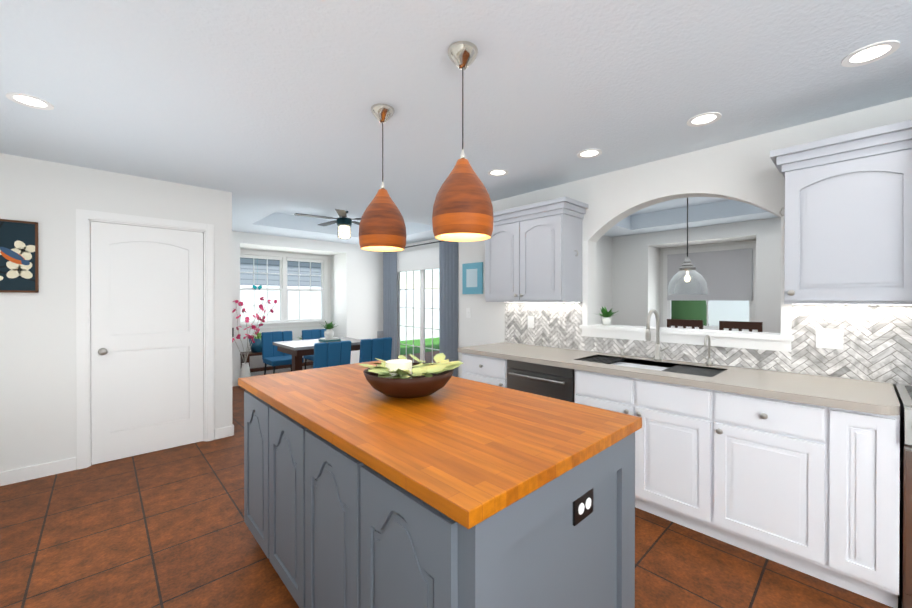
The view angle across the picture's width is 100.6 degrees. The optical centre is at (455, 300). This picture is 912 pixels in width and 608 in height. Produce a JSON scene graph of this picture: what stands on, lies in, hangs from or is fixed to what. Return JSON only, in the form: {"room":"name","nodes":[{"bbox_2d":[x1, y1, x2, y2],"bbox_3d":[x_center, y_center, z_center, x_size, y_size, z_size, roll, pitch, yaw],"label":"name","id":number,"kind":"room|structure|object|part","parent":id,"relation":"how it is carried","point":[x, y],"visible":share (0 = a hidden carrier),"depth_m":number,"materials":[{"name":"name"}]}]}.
{"room":"kitchen","nodes":[
{"label":"kitchen","id":0,"kind":"room"},
{"bbox_2d":[0,153,219,471],"bbox_3d":[-3.127,0.137,3.109,1.980,2.460,0.120,0,0,-43],"label":"wall","id":1,"kind":"structure","parent":0,"point":[38,401],"depth_m":2.98,"materials":[{"name":"white paint"}]},
{"bbox_2d":[0,219,38,292],"bbox_3d":[-3.446,-0.332,2.704,0.625,0.540,0.028,0,0,-43],"label":"framed picture","id":2,"kind":"object","parent":1,"relation":"attached to","point":[19,256],"visible":0.98,"depth_m":2.85},
{"bbox_2d":[0,457,75,485],"bbox_3d":[-3.398,1.318,2.769,0.875,0.100,0.014,0,0,-43],"label":"baseboard","id":3,"kind":"structure","parent":1,"relation":"attached to","point":[35,471],"depth_m":2.92,"materials":[{"name":"white wood"}]},
{"bbox_2d":[76,209,213,469],"bbox_3d":[-2.757,0.310,3.427,0.955,2.110,0.122,0,0,-43],"label":"door frame","id":4,"kind":"structure","parent":1,"relation":"attached to","point":[84,218],"depth_m":3.13,"materials":[{"name":"white wood"}]},
{"bbox_2d":[91,221,203,464],"bbox_3d":[-2.749,0.350,3.418,0.785,2.020,0.036,0,0,-43],"label":"pantry door","id":5,"kind":"structure","parent":1,"relation":"in","point":[147,382],"depth_m":3.38,"materials":[{"name":"white wood"}]},
{"bbox_2d":[98,348,106,354],"bbox_3d":[-2.951,0.426,3.163,0.060,0.060,0.060,0,0,-43],"label":"door knob","id":6,"kind":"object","parent":5,"relation":"attached to","point":[102,351],"depth_m":3.15,"materials":[{"name":"silver metal"}]},
{"bbox_2d":[220,190,232,427],"bbox_3d":[-3.151,0.130,4.682,0.135,2.460,2.450,0,0,-43],"label":"wall","id":7,"kind":"structure","parent":0,"point":[225,197],"depth_m":3.80,"materials":[{"name":"white paint"}]},
{"bbox_2d":[223,425,233,435],"bbox_3d":[-3.092,1.310,4.732,0.014,0.100,2.464,0,0,-43],"label":"baseboard","id":8,"kind":"structure","parent":7,"relation":"attached to","point":[230,429],"depth_m":3.81,"materials":[{"name":"white wood"}]},
{"bbox_2d":[232,231,382,379],"bbox_3d":[-3.020,0.121,7.044,3.525,2.460,0.820,0,0,-43],"label":"wall","id":9,"kind":"structure","parent":0,"point":[355,291],"depth_m":7.41,"materials":[{"name":"white paint"}]},
{"bbox_2d":[232,379,238,386],"bbox_3d":[-3.690,1.306,5.851,0.640,0.100,0.014,0,0,-43],"label":"baseboard","id":10,"kind":"structure","parent":9,"relation":"attached to","point":[234,382],"depth_m":6.02,"materials":[{"name":"white wood"}]},
{"bbox_2d":[240,250,329,328],"bbox_3d":[-3.274,-0.200,7.216,1.740,1.400,0.140,0,0,-43],"label":"window","id":11,"kind":"structure","parent":9,"relation":"in","point":[283,321],"depth_m":7.21,"materials":[{"name":"white"}]},
{"bbox_2d":[240,254,323,262],"bbox_3d":[-3.272,-0.797,7.211,1.540,0.055,0.037,0,0,-43],"label":"blind headrail","id":12,"kind":"object","parent":11,"relation":"attached to","point":[278,258],"visible":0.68,"depth_m":7.12,"materials":[{"name":"white"}]},
{"bbox_2d":[377,331,382,337],"bbox_3d":[-1.565,0.823,7.830,0.130,0.390,0.020,0,0,-43],"label":"vent panel","id":13,"kind":"object","parent":9,"relation":"attached to","point":[379,334],"visible":0.29,"depth_m":7.81,"materials":[{"name":"grey"}]},
{"bbox_2d":[397,239,458,375],"bbox_3d":[-0.213,0.122,6.734,0.150,2.460,3.710,0,0,-43],"label":"wall","id":14,"kind":"structure","parent":0,"point":[426,246],"depth_m":6.87,"materials":[{"name":"white paint"}]},
{"bbox_2d":[397,269,438,362],"bbox_3d":[-0.629,0.285,7.146,0.136,2.130,1.940,0,0,-43],"label":"door frame","id":15,"kind":"structure","parent":14,"relation":"attached to","point":[422,308],"depth_m":7.19,"materials":[{"name":"white wood"}]},
{"bbox_2d":[397,247,438,271],"bbox_3d":[-0.696,-0.759,7.079,0.040,0.380,1.840,0,0,-43],"label":"roller shade","id":16,"kind":"object","parent":14,"relation":"attached to","point":[422,259],"visible":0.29,"depth_m":7.05,"materials":[{"name":"white fabric"}]},
{"bbox_2d":[405,240,442,247],"bbox_3d":[-0.710,-1.024,6.990,0.020,0.020,2.350,0,0,-43],"label":"curtain rod","id":17,"kind":"object","parent":14,"relation":"attached to","point":[424,244],"visible":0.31,"depth_m":6.83,"materials":[{"name":"black metal"}]},
{"bbox_2d":[383,251,396,359],"bbox_3d":[-1.339,0.159,7.666,0.070,2.340,0.430,0,0,-43],"label":"curtain","id":18,"kind":"object","parent":17,"relation":"hanging from","point":[389,294],"visible":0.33,"depth_m":7.60,"materials":[{"name":"grey fabric"}]},
{"bbox_2d":[439,241,457,376],"bbox_3d":[-0.126,0.164,6.370,0.070,2.340,0.440,0,0,-43],"label":"curtain","id":19,"kind":"object","parent":17,"relation":"hanging from","point":[448,299],"visible":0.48,"depth_m":6.36,"materials":[{"name":"grey fabric"}]},
{"bbox_2d":[0,351,901,607],"bbox_3d":[0.469,1.413,4.021,8.470,0.100,10.270,0,0,-43],"label":"floor","id":20,"kind":"structure","parent":0,"point":[166,528],"depth_m":2.07,"materials":[{"name":"tile"}]},
{"bbox_2d":[232,297,276,387],"bbox_3d":[-3.234,0.646,5.780,0.957,1.418,0.470,0,0,-43],"label":"flower vase","id":21,"kind":"object","parent":20,"relation":"on","point":[245,370],"visible":0.88,"depth_m":5.89,"materials":[{"name":"white"}]},
{"bbox_3d":[-3.296,1.164,5.927,0.170,0.380,0.166,0,0,-43],"label":"pot","id":22,"kind":"part","parent":21,"relation":"part of","materials":[{"name":"white ceramic"}]},
{"bbox_2d":[240,351,312,372],"bbox_3d":[-3.077,1.121,6.981,1.600,0.460,0.360,0,0,-43],"label":"bench","id":23,"kind":"object","parent":20,"relation":"on","point":[268,367],"visible":0.12,"depth_m":6.59,"materials":[{"name":"brown wood"}]},
{"bbox_2d":[248,331,261,352],"bbox_3d":[-3.461,0.705,6.599,0.406,0.374,0.472,0,0,-43],"label":"potted plant","id":24,"kind":"object","parent":23,"relation":"on","point":[256,346],"visible":0.54,"depth_m":6.52,"materials":[{"name":"blue"}]},
{"bbox_3d":[-3.457,0.772,6.624,0.300,0.240,0.295,0,0,-43],"label":"pot","id":25,"kind":"part","parent":24,"relation":"part of","materials":[{"name":"blue ceramic"}]},
{"bbox_2d":[261,331,303,374],"bbox_3d":[-2.692,0.922,5.867,0.460,0.868,0.548,0,0,-43],"label":"chair","id":26,"kind":"object","parent":20,"relation":"on","point":[272,356],"visible":0.81,"depth_m":5.89,"materials":[{"name":"blue fabric"}]},
{"bbox_2d":[302,329,326,369],"bbox_3d":[-2.240,0.921,6.290,0.460,0.868,0.548,0,0,-43],"label":"chair","id":27,"kind":"object","parent":20,"relation":"on","point":[313,334],"visible":0.38,"depth_m":6.36,"materials":[{"name":"blue fabric"}]},
{"bbox_2d":[273,337,360,370],"bbox_3d":[-1.944,0.975,5.507,1.100,0.765,0.840,0,0,-43],"label":"dining table","id":28,"kind":"object","parent":20,"relation":"on","point":[297,350],"visible":0.48,"depth_m":5.22,"materials":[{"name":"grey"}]},
{"bbox_2d":[319,339,340,341],"bbox_3d":[-1.857,0.579,5.573,0.260,0.024,0.180,0,0,-43],"label":"books","id":29,"kind":"object","parent":28,"relation":"on","point":[329,340],"visible":0.79,"depth_m":5.49,"materials":[{"name":"teal paper"}]},
{"bbox_2d":[320,337,338,339],"bbox_3d":[-1.857,0.556,5.573,0.220,0.022,0.160,0,0,-43],"label":"books","id":30,"kind":"object","parent":29,"relation":"on","point":[334,338],"visible":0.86,"depth_m":5.51,"materials":[{"name":"white paper"}]},
{"bbox_2d":[324,329,333,337],"bbox_3d":[-1.864,0.480,5.566,0.140,0.130,0.140,0,0,-43],"label":"vase","id":31,"kind":"object","parent":30,"relation":"on","point":[328,333],"visible":0.94,"depth_m":5.52,"materials":[{"name":"white ceramic"}]},
{"bbox_2d":[321,321,335,328],"bbox_3d":[-1.884,0.356,5.569,0.271,0.141,0.322,0,0,-43],"label":"decorative piece","id":32,"kind":"object","parent":31,"relation":"in","point":[329,325],"visible":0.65,"depth_m":5.55,"materials":[{"name":"green plant"}]},
{"bbox_2d":[313,340,350,368],"bbox_3d":[-1.634,0.927,4.736,0.460,0.868,0.548,0,0,-43],"label":"chair","id":33,"kind":"object","parent":20,"relation":"on","point":[330,354],"visible":0.38,"depth_m":4.52,"materials":[{"name":"blue fabric"}]},
{"bbox_2d":[359,337,391,362],"bbox_3d":[-1.196,0.925,5.146,0.460,0.868,0.548,0,0,-43],"label":"chair","id":34,"kind":"object","parent":20,"relation":"on","point":[373,349],"visible":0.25,"depth_m":4.93,"materials":[{"name":"blue fabric"}]},
{"bbox_2d":[244,388,634,607],"bbox_3d":[-0.266,0.927,1.801,0.907,0.890,1.829,0,0,-43],"label":"kitchen island","id":35,"kind":"object","parent":20,"relation":"on","point":[360,491],"depth_m":1.20,"materials":[{"name":"grey wood"}]},
{"bbox_2d":[238,360,641,531],"bbox_3d":[-0.266,0.462,1.799,0.935,0.040,1.856,0,0,-43],"label":"island countertop","id":36,"kind":"structure","parent":35,"relation":"on","point":[471,451],"depth_m":1.29,"materials":[{"name":"orange wood"}]},
{"bbox_2d":[359,353,462,397],"bbox_3d":[-0.209,0.357,1.788,0.496,0.168,0.444,0,0,-43],"label":"bowl","id":37,"kind":"object","parent":36,"relation":"on","point":[402,376],"visible":1,"depth_m":1.67,"materials":[{"name":"brown wood"}]},
{"bbox_2d":[386,359,411,378],"bbox_3d":[-0.270,0.348,1.791,0.124,0.125,0.124,0,0,-43],"label":"candle","id":38,"kind":"object","parent":37,"relation":"on","point":[403,364],"depth_m":1.74,"materials":[{"name":"white wax"}]},
{"bbox_2d":[573,488,592,525],"bbox_3d":[0.399,0.642,1.190,0.116,0.080,0.010,0,0,-43],"label":"outlet","id":39,"kind":"object","parent":35,"relation":"attached to","point":[583,503],"depth_m":1.18,"materials":[{"name":"black plastic"}]},
{"bbox_2d":[458,309,899,607],"bbox_3d":[1.196,0.714,2.828,0.706,1.308,2.727,0,0,-43],"label":"base cabinet","id":40,"kind":"object","parent":20,"relation":"on","point":[799,472],"depth_m":2.00,"materials":[{"name":"white wood"}]},
{"bbox_2d":[507,359,573,402],"bbox_3d":[0.877,0.879,3.196,0.658,0.775,0.610,0,0,-43],"label":"dishwasher","id":41,"kind":"object","parent":40,"relation":"in","point":[565,392],"depth_m":2.93,"materials":[{"name":"black metal"}]},
{"bbox_2d":[508,372,564,384],"bbox_3d":[0.622,0.602,2.955,0.042,0.019,0.510,0,0,-43],"label":"handle","id":42,"kind":"object","parent":41,"relation":"attached to","point":[536,377],"depth_m":2.94,"materials":[{"name":"silver metal"}]},
{"bbox_2d":[575,355,726,376],"bbox_3d":[1.345,0.565,2.694,0.420,0.227,0.920,0,0,-43],"label":"sink","id":43,"kind":"object","parent":40,"relation":"in","point":[656,364],"depth_m":2.77,"materials":[{"name":"black metal"}]},
{"bbox_2d":[667,319,702,328],"bbox_3d":[2.904,0.804,4.907,0.400,1.110,0.420,0,0,-43],"label":"chair","id":44,"kind":"object","parent":20,"relation":"on","point":[676,323],"visible":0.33,"depth_m":5.02,"materials":[{"name":"brown wood"}]},
{"bbox_2d":[719,321,762,331],"bbox_3d":[3.313,0.806,4.469,0.400,1.110,0.420,0,0,-43],"label":"chair","id":45,"kind":"object","parent":20,"relation":"on","point":[741,325],"visible":0.29,"depth_m":4.58,"materials":[{"name":"brown wood"}]},
{"bbox_2d":[895,383,911,607],"bbox_3d":[2.380,0.898,1.534,0.736,0.950,0.760,0,0,-43],"label":"range","id":46,"kind":"object","parent":20,"relation":"on","point":[903,393],"visible":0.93,"depth_m":1.62,"materials":[{"name":"silver metal"}]},
{"bbox_2d":[0,0,911,244],"bbox_3d":[0.469,-1.257,4.010,8.470,0.320,10.270,0,0,-43],"label":"ceiling","id":47,"kind":"structure","parent":0,"point":[260,110],"depth_m":1.95,"materials":[{"name":"white paint"}]},
{"bbox_2d":[6,92,53,109],"bbox_3d":[-2.314,-1.086,2.061,0.172,0.006,0.188,0,0,-43],"label":"recessed light","id":48,"kind":"object","parent":47,"relation":"in","point":[10,95],"depth_m":2.05,"materials":[{"name":"white"}]},
{"bbox_2d":[294,209,360,238],"bbox_3d":[-1.676,-1.114,5.571,1.296,0.419,1.276,0,0,-43],"label":"ceiling fan","id":49,"kind":"object","parent":47,"relation":"hanging from","point":[343,222],"visible":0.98,"depth_m":5.47,"materials":[{"name":"teal metal"}]},
{"bbox_3d":[-1.638,-1.208,5.551,0.230,0.230,0.230,0,0,-43],"label":"motor","id":50,"kind":"part","parent":49,"relation":"part of","materials":[{"name":"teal metal"}]},
{"bbox_3d":[-1.638,-1.008,5.552,0.170,0.170,0.170,0,0,-43],"label":"light glass","id":51,"kind":"part","parent":49,"relation":"part of","materials":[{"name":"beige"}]},
{"bbox_2d":[359,103,405,251],"bbox_3d":[-0.417,-0.692,2.156,0.268,0.794,0.268,0,0,-43],"label":"pendant light","id":52,"kind":"object","parent":47,"relation":"hanging from","point":[382,227],"visible":1,"depth_m":2.07,"materials":[{"name":"brown wood"}]},
{"bbox_3d":[-0.417,-0.462,2.157,0.268,0.335,0.268,0,0,-43],"label":"lamp shade","id":53,"kind":"part","parent":52,"relation":"part of","materials":[{"name":"brown wood"}]},
{"bbox_3d":[-0.417,-0.847,2.155,0.005,0.345,0.006,0,0,-43],"label":"cord","id":54,"kind":"part","parent":52,"relation":"part of","materials":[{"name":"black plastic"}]},
{"bbox_2d":[432,41,493,241],"bbox_3d":[0.030,-0.681,1.650,0.268,0.811,0.268,0,0,-43],"label":"pendant light","id":55,"kind":"object","parent":47,"relation":"hanging from","point":[462,209],"visible":1,"depth_m":1.56,"materials":[{"name":"brown wood"}]},
{"bbox_3d":[0.030,-0.837,1.649,0.005,0.362,0.006,0,0,-43],"label":"cord","id":56,"kind":"part","parent":55,"relation":"part of","materials":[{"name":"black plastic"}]},
{"bbox_3d":[0.030,-0.443,1.651,0.268,0.335,0.268,0,0,-43],"label":"lamp shade","id":57,"kind":"part","parent":55,"relation":"part of","materials":[{"name":"brown wood"}]},
{"bbox_2d":[488,169,507,176],"bbox_3d":[0.357,-1.091,3.222,0.185,0.006,0.177,0,0,-43],"label":"recessed light","id":58,"kind":"object","parent":47,"relation":"in","point":[489,172],"depth_m":3.21,"materials":[{"name":"white"}]},
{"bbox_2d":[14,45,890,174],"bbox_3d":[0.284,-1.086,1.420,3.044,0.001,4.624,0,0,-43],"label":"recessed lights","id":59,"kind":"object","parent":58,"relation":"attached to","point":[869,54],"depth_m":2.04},
{"bbox_2d":[577,149,601,158],"bbox_3d":[0.985,-1.089,2.797,0.186,0.006,0.176,0,0,-43],"label":"recessed light","id":60,"kind":"object","parent":47,"relation":"in","point":[599,151],"depth_m":2.79,"materials":[{"name":"white"}]},
{"bbox_2d":[668,198,707,294],"bbox_3d":[2.472,-0.692,4.045,0.370,1.249,0.370,0,0,-43],"label":"dome pendant light","id":61,"kind":"object","parent":47,"relation":"hanging from","point":[687,264],"visible":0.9,"depth_m":4.02,"materials":[{"name":"clear glass"}]},
{"bbox_3d":[2.472,-0.892,4.044,0.120,0.849,0.120,0,0,-43],"label":"chain","id":62,"kind":"part","parent":61,"relation":"part of","materials":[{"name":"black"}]},
{"bbox_3d":[2.472,-0.257,4.047,0.060,0.120,0.057,0,0,-43],"label":"bulb","id":63,"kind":"part","parent":61,"relation":"part of","materials":[{"name":"white glass"}]},
{"bbox_3d":[2.472,-0.202,4.047,0.370,0.270,0.370,0,0,-43],"label":"glass","id":64,"kind":"part","parent":61,"relation":"part of","materials":[{"name":"clear glass"}]},
{"bbox_2d":[687,112,721,126],"bbox_3d":[1.483,-1.087,2.265,0.184,0.006,0.175,0,0,-43],"label":"recessed light","id":65,"kind":"object","parent":47,"relation":"in","point":[718,115],"depth_m":2.26,"materials":[{"name":"white metal"}]},
{"bbox_2d":[841,40,899,66],"bbox_3d":[1.815,-1.085,1.663,0.185,0.006,0.173,0,0,-43],"label":"recessed light","id":66,"kind":"object","parent":47,"relation":"in","point":[893,44],"depth_m":1.65,"materials":[{"name":"white"}]},
{"bbox_2d":[459,97,911,389],"bbox_3d":[2.047,0.139,2.548,0.150,2.460,5.730,0,0,-43],"label":"wall","id":67,"kind":"structure","parent":0,"point":[745,170],"depth_m":2.88,"materials":[{"name":"white paint"}]},
{"bbox_2d":[466,308,470,317],"bbox_3d":[0.145,0.141,4.459,0.014,0.116,0.070,0,0,-43],"label":"switch plate","id":68,"kind":"object","parent":67,"relation":"attached to","point":[468,312],"visible":1,"depth_m":4.46,"materials":[{"name":"white plastic"}]},
{"bbox_2d":[462,262,482,293],"bbox_3d":[0.191,-0.259,4.401,0.024,0.360,0.315,0,0,-43],"label":"picture frame","id":69,"kind":"object","parent":67,"relation":"attached to","point":[478,266],"depth_m":4.38,"materials":[{"name":"teal"}]},
{"bbox_3d":[0.183,-0.264,4.394,0.003,0.210,0.175,0,0,-43],"label":"teal picture","id":70,"kind":"part","parent":69,"relation":"part of"},
{"bbox_2d":[485,197,587,301],"bbox_3d":[0.699,-0.422,3.589,0.388,0.867,0.981,0,0,-43],"label":"upper cabinet","id":71,"kind":"object","parent":67,"relation":"attached to","point":[530,252],"visible":0.98,"depth_m":3.37,"materials":[{"name":"grey wood"}]},
{"bbox_2d":[540,302,578,302],"bbox_3d":[0.808,0.014,3.696,0.030,0.004,0.840,0,0,-43],"label":"led light","id":72,"kind":"object","parent":71,"relation":"attached to","point":[540,302],"depth_m":3.51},
{"bbox_2d":[579,217,792,351],"bbox_3d":[1.678,-0.108,2.942,0.240,0.850,1.430,0,0,-43],"label":"trim","id":73,"kind":"structure","parent":67,"relation":"attached to","point":[782,340],"depth_m":2.72,"materials":[{"name":"white wood"}]},
{"bbox_2d":[601,317,611,324],"bbox_3d":[1.323,0.180,3.329,0.090,0.070,0.089,0,0,-43],"label":"pot","id":74,"kind":"object","parent":73,"relation":"on","point":[606,320],"visible":0.98,"depth_m":3.30,"materials":[{"name":"white ceramic"}]},
{"bbox_2d":[597,307,617,316],"bbox_3d":[1.351,0.097,3.322,0.261,0.107,0.209,0,0,-43],"label":"potted plant","id":75,"kind":"object","parent":74,"relation":"in","point":[605,312],"visible":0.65,"depth_m":3.29,"materials":[{"name":"green plant"}]},
{"bbox_2d":[505,302,911,384],"bbox_3d":[1.721,0.230,2.779,0.001,0.431,3.512,0,0,-43],"label":"tile backsplash","id":76,"kind":"structure","parent":67,"relation":"attached to","point":[687,353],"depth_m":2.33,"materials":[{"name":"tile"}]},
{"bbox_2d":[528,316,533,327],"bbox_3d":[0.751,0.214,3.808,0.008,0.116,0.075,0,0,-43],"label":"electrical outlet plate","id":77,"kind":"object","parent":76,"relation":"attached to","point":[530,321],"visible":1,"depth_m":3.80,"materials":[{"name":"white plastic"}]},
{"bbox_2d":[816,328,842,348],"bbox_3d":[2.212,0.225,2.244,0.014,0.116,0.116,0,0,-43],"label":"switch plate","id":78,"kind":"object","parent":76,"relation":"attached to","point":[830,338],"visible":1,"depth_m":2.24,"materials":[{"name":"white plastic"}]},
{"bbox_2d":[770,120,911,304],"bbox_3d":[2.112,-0.416,2.079,0.388,0.867,0.558,0,0,-43],"label":"upper cabinet","id":79,"kind":"object","parent":67,"relation":"attached to","point":[848,220],"visible":1,"depth_m":1.95,"materials":[{"name":"grey wood"}]},
{"bbox_3d":[1.860,-0.044,2.100,0.028,0.031,0.032,0,0,-43],"label":"cab knob","id":80,"kind":"part","parent":79,"relation":"part of","materials":[{"name":"silver metal"}]},
{"bbox_2d":[814,304,876,304],"bbox_3d":[2.243,0.020,2.163,0.030,0.004,0.480,0,0,-43],"label":"led light","id":81,"kind":"object","parent":79,"relation":"attached to","point":[814,304],"depth_m":2.16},
{"bbox_2d":[596,217,780,332],"bbox_3d":[3.648,0.134,3.882,4.010,2.460,5.490,0,0,-43],"label":"wall","id":82,"kind":"structure","parent":0,"point":[629,278],"depth_m":6.22,"materials":[{"name":"white paint"}]},
{"bbox_2d":[661,243,755,331],"bbox_3d":[4.028,-0.190,6.065,0.130,1.330,1.340,0,0,-43],"label":"window","id":83,"kind":"structure","parent":82,"relation":"in","point":[667,310],"depth_m":6.02,"materials":[{"name":"white"}]},
{"bbox_2d":[667,248,751,300],"bbox_3d":[4.003,-0.394,6.041,0.023,0.777,1.150,0,0,-43],"label":"blinds","id":84,"kind":"object","parent":83,"relation":"attached to","point":[726,275],"visible":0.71,"depth_m":5.93,"materials":[{"name":"grey fabric"}]},
{"label":"outside","id":85,"kind":"structure","parent":0,"visible":0},
{"bbox_2d":[400,337,438,354],"bbox_3d":[0.622,1.448,14.006,40.000,0.150,40.000,0,0,-43],"label":"lawn","id":86,"kind":"structure","parent":85,"point":[428,342],"depth_m":11.59,"materials":[{"name":"green plant"}]},
{"bbox_2d":[240,258,320,286],"bbox_3d":[-9.466,-1.452,13.797,13.800,5.649,7.100,0,0,-43],"label":"neighbouring house","id":87,"kind":"structure","parent":86,"relation":"on","point":[293,267],"depth_m":12.61,"materials":[{"name":"grey"}]},
{"bbox_2d":[240,285,748,340],"bbox_3d":[-1.279,0.512,4.004,15.560,1.799,20.000,0,0,-43],"label":"fence","id":88,"kind":"object","parent":86,"relation":"on","point":[718,311],"visible":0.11,"depth_m":10.63,"materials":[{"name":"white"}]},
{"bbox_2d":[671,300,708,325],"bbox_3d":[4.497,-0.102,7.518,0.920,3.000,0.920,0,0,-43],"label":"bush","id":89,"kind":"object","parent":86,"relation":"on","point":[689,309],"visible":0.08,"depth_m":7.15,"materials":[{"name":"green plant"}]}
]}

